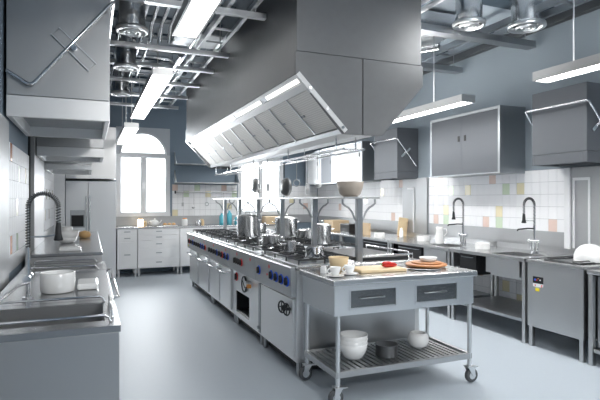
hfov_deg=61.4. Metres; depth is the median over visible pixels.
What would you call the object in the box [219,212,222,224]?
bottle
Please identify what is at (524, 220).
spring faucet
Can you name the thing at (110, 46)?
ceiling slat
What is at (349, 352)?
mixing bowl
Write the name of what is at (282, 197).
shelf
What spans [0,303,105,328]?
basin
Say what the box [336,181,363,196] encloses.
bowl
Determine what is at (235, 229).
range
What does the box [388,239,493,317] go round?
table
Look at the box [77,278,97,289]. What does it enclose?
serving dish
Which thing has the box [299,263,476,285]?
countertop
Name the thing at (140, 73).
ceiling pipe
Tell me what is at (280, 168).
window
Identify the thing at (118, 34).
ceiling pipe
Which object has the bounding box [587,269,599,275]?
countertop
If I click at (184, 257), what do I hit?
base cabinet
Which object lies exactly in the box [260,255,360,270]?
cooktop
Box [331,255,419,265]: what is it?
cooktop
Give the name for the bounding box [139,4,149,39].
ceiling pipe
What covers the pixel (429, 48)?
ceiling pipe
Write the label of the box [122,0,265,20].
channel
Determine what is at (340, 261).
bowl
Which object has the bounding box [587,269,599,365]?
table
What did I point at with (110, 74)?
ceiling slat
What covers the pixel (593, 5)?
channel
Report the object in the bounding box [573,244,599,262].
bowl
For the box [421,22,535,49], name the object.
channel
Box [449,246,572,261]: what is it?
countertop
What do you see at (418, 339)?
bowl
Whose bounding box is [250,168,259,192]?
pan
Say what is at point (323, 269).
spice jar
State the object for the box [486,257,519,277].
basin
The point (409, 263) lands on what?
round board
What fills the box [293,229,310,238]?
stock pot
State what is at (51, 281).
casserole dish
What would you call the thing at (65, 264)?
basin
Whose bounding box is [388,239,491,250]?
countertop
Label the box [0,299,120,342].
countertop
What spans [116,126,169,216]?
window
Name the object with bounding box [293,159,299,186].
utensil
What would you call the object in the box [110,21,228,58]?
channel
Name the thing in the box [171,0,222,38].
ceiling lamp
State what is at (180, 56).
ceiling pipe
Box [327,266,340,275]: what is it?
coffee cup
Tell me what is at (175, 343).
floor
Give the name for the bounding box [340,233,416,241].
countertop
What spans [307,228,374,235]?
countertop
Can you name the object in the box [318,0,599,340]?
wall
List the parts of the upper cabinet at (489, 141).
door, door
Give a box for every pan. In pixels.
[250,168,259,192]
[280,163,291,195]
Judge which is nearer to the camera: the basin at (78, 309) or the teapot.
the basin at (78, 309)
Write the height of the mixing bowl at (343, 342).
0.125 m
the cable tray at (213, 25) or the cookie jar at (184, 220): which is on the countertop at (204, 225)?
the cookie jar at (184, 220)
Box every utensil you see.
[257,167,261,192]
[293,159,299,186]
[306,157,309,193]
[314,155,321,187]
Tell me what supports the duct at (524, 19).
attached to the ceiling
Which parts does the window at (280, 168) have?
utensil rail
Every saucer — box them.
[326,274,343,276]
[341,272,357,274]
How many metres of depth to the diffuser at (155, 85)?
6.96 m
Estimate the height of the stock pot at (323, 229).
0.260 m
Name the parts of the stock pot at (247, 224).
pot, lid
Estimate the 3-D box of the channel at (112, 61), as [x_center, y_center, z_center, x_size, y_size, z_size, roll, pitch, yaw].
[-2.129,-1.935,6.457,2.067,0.430,0.060,0,0,-23]
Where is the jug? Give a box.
[435,227,446,243]
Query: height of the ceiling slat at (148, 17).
0.029 m
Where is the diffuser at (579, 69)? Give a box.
[538,64,599,81]
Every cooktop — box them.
[234,246,263,254]
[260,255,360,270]
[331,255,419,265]
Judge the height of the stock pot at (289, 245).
0.104 m
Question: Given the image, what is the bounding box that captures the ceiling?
[110,0,570,95]
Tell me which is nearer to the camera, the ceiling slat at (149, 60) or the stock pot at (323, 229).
the stock pot at (323, 229)
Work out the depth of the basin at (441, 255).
6.44 m
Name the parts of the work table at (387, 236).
undercounter drawer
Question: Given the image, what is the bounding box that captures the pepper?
[380,261,396,266]
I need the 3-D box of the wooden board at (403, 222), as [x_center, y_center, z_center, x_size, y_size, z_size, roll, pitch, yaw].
[1.672,0.439,8.222,0.218,0.320,0.018,0,0,-23]
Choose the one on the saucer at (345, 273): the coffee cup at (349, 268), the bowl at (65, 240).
the coffee cup at (349, 268)
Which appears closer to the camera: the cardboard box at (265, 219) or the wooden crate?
the wooden crate
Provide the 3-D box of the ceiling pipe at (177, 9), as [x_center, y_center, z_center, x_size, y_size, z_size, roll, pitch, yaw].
[-0.748,-1.844,3.934,0.044,0.175,3.840,0,0,-23]
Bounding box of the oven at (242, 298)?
[237,291,248,317]
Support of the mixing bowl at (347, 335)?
in the mixing bowl at (343, 342)
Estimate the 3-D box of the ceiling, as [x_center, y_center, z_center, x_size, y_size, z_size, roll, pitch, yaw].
[0.402,-2.200,4.607,5.820,0.100,13.400,0,0,-23]
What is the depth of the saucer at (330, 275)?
3.69 m
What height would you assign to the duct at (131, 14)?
0.613 m
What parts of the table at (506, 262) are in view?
leg, undercounter drawer, leg, leg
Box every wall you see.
[0,0,64,291]
[65,94,317,272]
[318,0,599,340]
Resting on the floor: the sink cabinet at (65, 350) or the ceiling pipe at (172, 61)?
the sink cabinet at (65, 350)
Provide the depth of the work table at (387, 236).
7.93 m
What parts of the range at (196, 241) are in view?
door, control panel, door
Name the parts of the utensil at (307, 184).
blade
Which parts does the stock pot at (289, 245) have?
pot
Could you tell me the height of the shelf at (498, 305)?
0.030 m
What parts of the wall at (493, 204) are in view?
tile panel, tile panel, tile panel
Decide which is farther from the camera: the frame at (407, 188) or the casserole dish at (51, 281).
the frame at (407, 188)
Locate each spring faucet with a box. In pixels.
[22,191,62,299]
[447,198,467,244]
[517,197,540,252]
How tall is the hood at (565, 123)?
0.780 m
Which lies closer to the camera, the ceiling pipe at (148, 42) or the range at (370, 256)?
the range at (370, 256)
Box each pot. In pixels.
[234,212,260,236]
[258,234,283,244]
[260,223,268,231]
[272,214,299,236]
[280,240,300,251]
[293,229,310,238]
[308,220,333,243]
[375,340,397,358]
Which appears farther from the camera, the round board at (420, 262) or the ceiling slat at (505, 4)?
the ceiling slat at (505, 4)
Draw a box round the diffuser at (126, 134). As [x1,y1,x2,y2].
[118,128,136,144]
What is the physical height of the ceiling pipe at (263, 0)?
0.031 m
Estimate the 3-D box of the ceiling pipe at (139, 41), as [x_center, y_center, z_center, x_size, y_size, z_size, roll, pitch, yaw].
[-2.622,-1.910,7.763,0.039,0.039,4.450,0,0,-23]
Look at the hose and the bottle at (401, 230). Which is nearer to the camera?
the hose
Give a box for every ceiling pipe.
[110,33,120,89]
[110,51,174,63]
[110,69,149,75]
[120,37,143,101]
[126,31,154,102]
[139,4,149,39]
[148,5,160,41]
[158,7,170,42]
[167,0,183,43]
[172,53,183,71]
[173,39,196,74]
[175,0,263,101]
[421,0,429,5]
[421,0,444,12]
[421,43,439,53]
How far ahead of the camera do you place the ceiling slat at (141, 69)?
8.27 m
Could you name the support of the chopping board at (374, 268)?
on the trolley
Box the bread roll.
[79,231,90,237]
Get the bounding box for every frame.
[407,188,413,231]
[573,177,589,247]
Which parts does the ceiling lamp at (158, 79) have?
suspension rod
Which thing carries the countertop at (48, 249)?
on the floor
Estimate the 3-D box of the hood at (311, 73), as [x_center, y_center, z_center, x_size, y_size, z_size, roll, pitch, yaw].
[-0.442,-1.277,6.688,1.240,1.676,5.146,0,0,-23]
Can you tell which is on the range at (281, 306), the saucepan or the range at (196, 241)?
the saucepan
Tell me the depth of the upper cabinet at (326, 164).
10.30 m
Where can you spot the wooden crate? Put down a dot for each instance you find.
(366, 226)
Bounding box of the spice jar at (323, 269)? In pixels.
[320,266,326,273]
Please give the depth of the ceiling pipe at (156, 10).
5.37 m
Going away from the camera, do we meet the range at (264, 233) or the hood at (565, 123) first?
the hood at (565, 123)
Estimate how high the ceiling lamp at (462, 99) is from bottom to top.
1.100 m
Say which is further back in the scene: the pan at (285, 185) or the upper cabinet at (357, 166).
the upper cabinet at (357, 166)
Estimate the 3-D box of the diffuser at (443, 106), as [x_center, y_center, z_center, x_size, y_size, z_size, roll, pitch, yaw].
[1.310,-1.058,6.615,0.144,0.008,2.554,0,0,-23]
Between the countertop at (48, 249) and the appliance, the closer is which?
the countertop at (48, 249)
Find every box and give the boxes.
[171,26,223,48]
[262,216,279,223]
[324,220,348,230]
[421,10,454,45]
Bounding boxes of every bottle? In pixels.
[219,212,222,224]
[227,209,231,224]
[399,228,402,237]
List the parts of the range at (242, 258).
control panel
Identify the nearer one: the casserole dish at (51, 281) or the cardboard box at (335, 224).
the casserole dish at (51, 281)
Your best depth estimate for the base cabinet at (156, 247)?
9.70 m
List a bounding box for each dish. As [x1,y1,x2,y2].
[40,270,74,293]
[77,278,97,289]
[419,256,436,261]
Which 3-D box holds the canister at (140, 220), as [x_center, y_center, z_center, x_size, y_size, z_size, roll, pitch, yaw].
[-3.086,0.430,9.764,0.110,0.162,0.110,0,0,-23]
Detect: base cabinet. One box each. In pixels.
[116,229,136,276]
[137,228,179,275]
[176,227,218,273]
[266,226,274,231]
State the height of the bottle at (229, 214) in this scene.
0.320 m
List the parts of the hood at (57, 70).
bracket plate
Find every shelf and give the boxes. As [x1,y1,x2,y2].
[174,152,206,165]
[174,170,239,183]
[213,197,379,198]
[446,290,489,299]
[461,296,521,321]
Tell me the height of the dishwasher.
0.869 m
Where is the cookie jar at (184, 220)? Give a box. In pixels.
[182,218,187,225]
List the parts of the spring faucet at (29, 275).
support arm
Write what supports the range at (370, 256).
on the floor
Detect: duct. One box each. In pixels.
[110,55,130,96]
[113,18,138,71]
[116,0,148,36]
[452,0,485,30]
[507,0,546,33]
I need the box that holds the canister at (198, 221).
[195,219,200,224]
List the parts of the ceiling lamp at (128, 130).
suspension rod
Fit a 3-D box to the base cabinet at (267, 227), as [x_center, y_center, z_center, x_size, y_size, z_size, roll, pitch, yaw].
[-0.626,0.998,10.882,0.796,0.905,0.593,0,0,-23]
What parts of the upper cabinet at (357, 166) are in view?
door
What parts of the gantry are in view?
post, post, post, post, post, post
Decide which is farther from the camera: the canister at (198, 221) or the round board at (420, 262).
the canister at (198, 221)
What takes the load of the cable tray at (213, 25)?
hanging from the ceiling
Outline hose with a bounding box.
[0,282,29,301]
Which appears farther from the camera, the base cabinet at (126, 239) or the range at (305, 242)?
the base cabinet at (126, 239)
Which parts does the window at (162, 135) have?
arch panel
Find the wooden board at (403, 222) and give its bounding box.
[397,217,407,235]
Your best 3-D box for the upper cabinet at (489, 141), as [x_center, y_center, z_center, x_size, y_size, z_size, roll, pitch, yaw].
[2.278,-0.720,6.622,0.404,0.800,1.320,0,0,-23]
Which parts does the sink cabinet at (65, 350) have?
rim rod, rim rod, handle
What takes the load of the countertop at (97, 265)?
on the floor
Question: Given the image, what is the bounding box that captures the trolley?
[299,263,477,399]
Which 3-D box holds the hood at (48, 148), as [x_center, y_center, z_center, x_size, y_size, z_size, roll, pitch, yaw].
[-2.576,-1.005,5.712,0.650,1.090,0.794,0,0,-23]
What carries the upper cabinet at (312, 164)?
attached to the wall at (493, 204)
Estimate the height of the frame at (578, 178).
0.760 m
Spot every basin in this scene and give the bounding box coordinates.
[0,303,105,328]
[31,263,95,271]
[424,248,446,263]
[430,244,464,265]
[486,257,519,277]
[491,252,543,279]
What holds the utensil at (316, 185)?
hanging from the hood at (311, 73)
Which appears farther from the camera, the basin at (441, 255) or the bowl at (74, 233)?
the basin at (441, 255)
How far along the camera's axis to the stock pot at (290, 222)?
6.62 m
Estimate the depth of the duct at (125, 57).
5.88 m
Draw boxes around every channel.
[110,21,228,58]
[110,48,213,73]
[110,60,199,87]
[110,76,187,99]
[110,102,178,109]
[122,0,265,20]
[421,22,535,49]
[421,48,462,73]
[423,0,599,74]
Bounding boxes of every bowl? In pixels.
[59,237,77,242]
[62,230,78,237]
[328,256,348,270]
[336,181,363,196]
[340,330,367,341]
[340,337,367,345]
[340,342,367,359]
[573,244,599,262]
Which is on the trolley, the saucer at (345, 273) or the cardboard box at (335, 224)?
the saucer at (345, 273)
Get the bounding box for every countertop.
[0,268,119,306]
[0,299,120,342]
[18,258,106,273]
[31,231,102,263]
[116,224,274,228]
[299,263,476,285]
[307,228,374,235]
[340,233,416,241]
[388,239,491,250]
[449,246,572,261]
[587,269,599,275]
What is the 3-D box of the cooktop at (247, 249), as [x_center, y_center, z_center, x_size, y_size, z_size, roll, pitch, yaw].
[-0.322,0.562,5.587,0.617,0.034,0.991,0,0,-23]
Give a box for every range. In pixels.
[186,229,236,302]
[206,235,261,321]
[229,228,274,233]
[229,241,304,344]
[252,232,295,239]
[255,248,414,375]
[281,238,354,248]
[324,244,419,329]
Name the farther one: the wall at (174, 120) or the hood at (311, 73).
the wall at (174, 120)
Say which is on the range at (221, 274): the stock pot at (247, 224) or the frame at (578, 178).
the stock pot at (247, 224)
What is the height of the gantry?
0.561 m
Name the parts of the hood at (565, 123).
bracket plate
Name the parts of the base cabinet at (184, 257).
door, door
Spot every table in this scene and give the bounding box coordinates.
[307,228,374,244]
[340,233,416,252]
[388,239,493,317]
[449,246,572,342]
[587,269,599,365]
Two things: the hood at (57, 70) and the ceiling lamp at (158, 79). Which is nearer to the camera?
the hood at (57, 70)
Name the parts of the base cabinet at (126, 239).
drawer, drawer, drawer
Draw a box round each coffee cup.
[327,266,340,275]
[341,264,354,273]
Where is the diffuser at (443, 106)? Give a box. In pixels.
[393,102,468,122]
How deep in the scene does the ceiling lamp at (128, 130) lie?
7.88 m
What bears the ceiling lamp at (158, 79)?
hanging from the ceiling
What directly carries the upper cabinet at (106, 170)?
attached to the wall at (174, 120)
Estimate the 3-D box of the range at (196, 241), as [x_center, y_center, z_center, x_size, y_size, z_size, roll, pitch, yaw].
[-1.322,0.970,7.895,0.693,0.960,1.541,0,0,-23]
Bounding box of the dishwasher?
[526,257,599,362]
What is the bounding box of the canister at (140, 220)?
[137,218,142,226]
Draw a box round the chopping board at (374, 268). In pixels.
[354,265,406,273]
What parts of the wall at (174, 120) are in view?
tile panel, tile panel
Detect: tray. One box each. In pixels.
[59,246,80,250]
[155,0,262,108]
[421,0,590,63]
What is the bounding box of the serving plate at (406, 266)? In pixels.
[403,265,440,269]
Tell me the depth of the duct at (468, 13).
5.19 m
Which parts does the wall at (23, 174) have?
tile panel, tile panel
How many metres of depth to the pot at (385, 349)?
3.90 m
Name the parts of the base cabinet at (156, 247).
drawer, drawer, drawer, drawer, drawer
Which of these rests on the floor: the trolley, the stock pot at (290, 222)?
the trolley
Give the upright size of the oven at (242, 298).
0.238 m
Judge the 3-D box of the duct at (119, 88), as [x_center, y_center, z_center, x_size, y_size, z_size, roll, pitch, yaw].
[-2.646,-1.843,7.456,0.289,0.613,0.289,0,0,-23]
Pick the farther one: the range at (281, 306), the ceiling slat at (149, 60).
the ceiling slat at (149, 60)
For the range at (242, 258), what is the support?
on the floor
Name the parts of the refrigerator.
door, dispenser panel, handle, handle, door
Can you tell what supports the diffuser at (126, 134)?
attached to the ceiling lamp at (128, 130)
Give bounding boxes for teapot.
[148,218,161,225]
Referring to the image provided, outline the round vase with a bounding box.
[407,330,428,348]
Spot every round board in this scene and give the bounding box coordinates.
[405,261,446,267]
[411,260,441,264]
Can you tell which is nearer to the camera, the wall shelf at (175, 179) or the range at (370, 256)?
the range at (370, 256)
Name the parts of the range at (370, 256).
griddle plate, guard rail, guard rail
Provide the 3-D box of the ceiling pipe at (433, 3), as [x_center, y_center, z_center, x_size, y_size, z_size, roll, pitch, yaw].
[0.622,-1.990,6.865,0.058,0.058,7.400,0,0,-23]
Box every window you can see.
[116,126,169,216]
[174,157,282,214]
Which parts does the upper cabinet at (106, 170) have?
door, door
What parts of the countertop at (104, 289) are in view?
edge rod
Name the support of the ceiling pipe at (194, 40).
attached to the cable tray at (213, 25)
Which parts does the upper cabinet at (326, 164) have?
door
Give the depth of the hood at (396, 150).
8.05 m
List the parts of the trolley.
leg, leg, drawer pull, drawer, drawer, shelf frame, leg, drawer pull, drawer, drawer, leg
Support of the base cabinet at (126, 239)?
on the floor
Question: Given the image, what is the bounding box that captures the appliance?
[340,223,354,232]
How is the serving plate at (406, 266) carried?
on the trolley
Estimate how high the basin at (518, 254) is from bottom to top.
0.244 m
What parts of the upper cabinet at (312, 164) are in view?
door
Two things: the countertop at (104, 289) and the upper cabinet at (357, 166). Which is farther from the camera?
the upper cabinet at (357, 166)
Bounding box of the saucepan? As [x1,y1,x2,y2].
[305,245,340,257]
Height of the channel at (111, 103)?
0.430 m
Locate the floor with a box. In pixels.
[109,270,599,399]
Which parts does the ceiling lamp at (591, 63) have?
suspension rod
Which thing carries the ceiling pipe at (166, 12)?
attached to the ceiling pipe
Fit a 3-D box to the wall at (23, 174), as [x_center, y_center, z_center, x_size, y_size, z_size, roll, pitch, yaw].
[-2.114,-0.350,3.561,0.370,3.600,13.400,0,0,-23]
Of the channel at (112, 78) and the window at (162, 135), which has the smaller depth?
the channel at (112, 78)
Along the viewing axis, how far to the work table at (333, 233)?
9.17 m
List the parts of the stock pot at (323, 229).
pot, lid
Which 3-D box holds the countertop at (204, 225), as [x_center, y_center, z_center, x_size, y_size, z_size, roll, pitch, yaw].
[-1.884,0.527,10.357,3.565,0.031,0.602,0,0,-23]
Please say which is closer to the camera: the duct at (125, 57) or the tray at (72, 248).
the tray at (72, 248)
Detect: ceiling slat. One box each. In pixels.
[110,46,199,56]
[110,54,193,66]
[110,65,186,75]
[110,74,180,81]
[111,27,172,40]
[114,10,222,27]
[129,83,174,89]
[483,0,553,11]
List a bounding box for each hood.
[5,0,114,139]
[37,137,103,162]
[44,161,91,174]
[186,0,422,175]
[370,127,417,179]
[525,82,599,166]
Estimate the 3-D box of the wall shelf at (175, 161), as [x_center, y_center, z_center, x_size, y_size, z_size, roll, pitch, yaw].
[-1.926,-0.855,10.516,1.320,0.270,0.299,0,0,-23]
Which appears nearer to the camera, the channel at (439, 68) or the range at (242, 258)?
the range at (242, 258)
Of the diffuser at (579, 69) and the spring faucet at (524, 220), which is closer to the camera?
the diffuser at (579, 69)
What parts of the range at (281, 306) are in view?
knob, control panel, door, burner, panel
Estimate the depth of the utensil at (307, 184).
5.17 m
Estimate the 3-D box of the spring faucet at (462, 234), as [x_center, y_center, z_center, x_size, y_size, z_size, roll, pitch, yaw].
[2.050,0.279,6.625,0.287,0.622,0.150,0,0,-23]
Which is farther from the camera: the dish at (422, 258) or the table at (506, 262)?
the table at (506, 262)
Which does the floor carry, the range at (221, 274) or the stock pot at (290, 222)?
the range at (221, 274)
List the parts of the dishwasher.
leg, gasket rod, leg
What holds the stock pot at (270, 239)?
on the range at (242, 258)
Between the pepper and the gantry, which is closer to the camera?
the pepper
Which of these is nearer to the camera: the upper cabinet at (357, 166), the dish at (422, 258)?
the dish at (422, 258)
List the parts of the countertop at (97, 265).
rim rod, rim rod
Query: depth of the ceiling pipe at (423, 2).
5.02 m
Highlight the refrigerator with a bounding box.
[66,181,115,277]
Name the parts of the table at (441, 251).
leg, undercounter drawer, leg, leg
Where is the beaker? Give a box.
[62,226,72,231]
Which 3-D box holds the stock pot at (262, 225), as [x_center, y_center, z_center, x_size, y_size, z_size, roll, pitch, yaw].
[-0.656,0.428,7.958,0.292,0.124,0.250,0,0,16]
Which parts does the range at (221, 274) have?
door, control panel, handle, door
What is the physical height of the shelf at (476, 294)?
0.030 m
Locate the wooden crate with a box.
[363,223,370,234]
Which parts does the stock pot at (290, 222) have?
lid, pot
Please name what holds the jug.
on the table at (441, 251)
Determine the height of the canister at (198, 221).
0.132 m
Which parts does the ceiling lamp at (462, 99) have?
suspension rod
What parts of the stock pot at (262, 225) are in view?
pot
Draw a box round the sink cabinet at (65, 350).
[0,295,120,399]
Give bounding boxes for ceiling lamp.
[116,72,138,144]
[130,28,172,118]
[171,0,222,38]
[392,36,474,123]
[533,0,599,82]
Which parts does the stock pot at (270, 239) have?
pot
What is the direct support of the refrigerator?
on the floor
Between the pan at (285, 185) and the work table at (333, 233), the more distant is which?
the work table at (333, 233)
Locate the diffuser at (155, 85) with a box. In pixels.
[132,75,170,118]
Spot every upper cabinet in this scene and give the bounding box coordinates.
[66,127,115,180]
[305,150,335,184]
[320,147,336,183]
[333,141,380,182]
[430,105,524,177]
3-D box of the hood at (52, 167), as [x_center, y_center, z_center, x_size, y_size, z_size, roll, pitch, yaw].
[-3.257,-0.920,7.145,0.568,1.060,1.304,0,0,-23]
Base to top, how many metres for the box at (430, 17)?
0.181 m
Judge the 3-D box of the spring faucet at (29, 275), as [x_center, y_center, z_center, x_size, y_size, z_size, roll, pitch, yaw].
[-1.474,0.259,2.896,0.212,0.622,0.150,0,0,-23]
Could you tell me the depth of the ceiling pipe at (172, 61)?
6.95 m
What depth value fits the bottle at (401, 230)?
7.92 m
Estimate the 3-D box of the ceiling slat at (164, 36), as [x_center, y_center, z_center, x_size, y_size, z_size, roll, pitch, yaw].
[-2.165,-2.135,6.443,2.050,0.029,0.160,0,0,-23]
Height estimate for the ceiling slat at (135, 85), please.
0.029 m
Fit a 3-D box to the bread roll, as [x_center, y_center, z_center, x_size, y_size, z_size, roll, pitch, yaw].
[-2.743,0.436,6.440,0.148,0.095,0.148,0,0,-23]
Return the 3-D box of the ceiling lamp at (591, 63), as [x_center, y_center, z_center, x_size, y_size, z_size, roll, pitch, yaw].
[2.612,-1.600,3.382,0.180,1.100,2.440,0,0,-23]
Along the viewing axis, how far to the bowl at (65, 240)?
5.61 m
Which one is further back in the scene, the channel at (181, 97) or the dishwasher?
the channel at (181, 97)
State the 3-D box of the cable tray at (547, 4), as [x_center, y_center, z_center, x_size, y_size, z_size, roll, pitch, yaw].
[1.513,-2.028,7.561,0.240,0.244,7.600,0,0,-23]
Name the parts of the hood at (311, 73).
edge frame, panel, panel, pot rail, edge frame, panel, panel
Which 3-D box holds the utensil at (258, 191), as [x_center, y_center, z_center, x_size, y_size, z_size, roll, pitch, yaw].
[-0.532,-0.263,6.645,0.079,0.350,0.079,0,0,-23]
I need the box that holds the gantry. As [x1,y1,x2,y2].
[213,197,379,261]

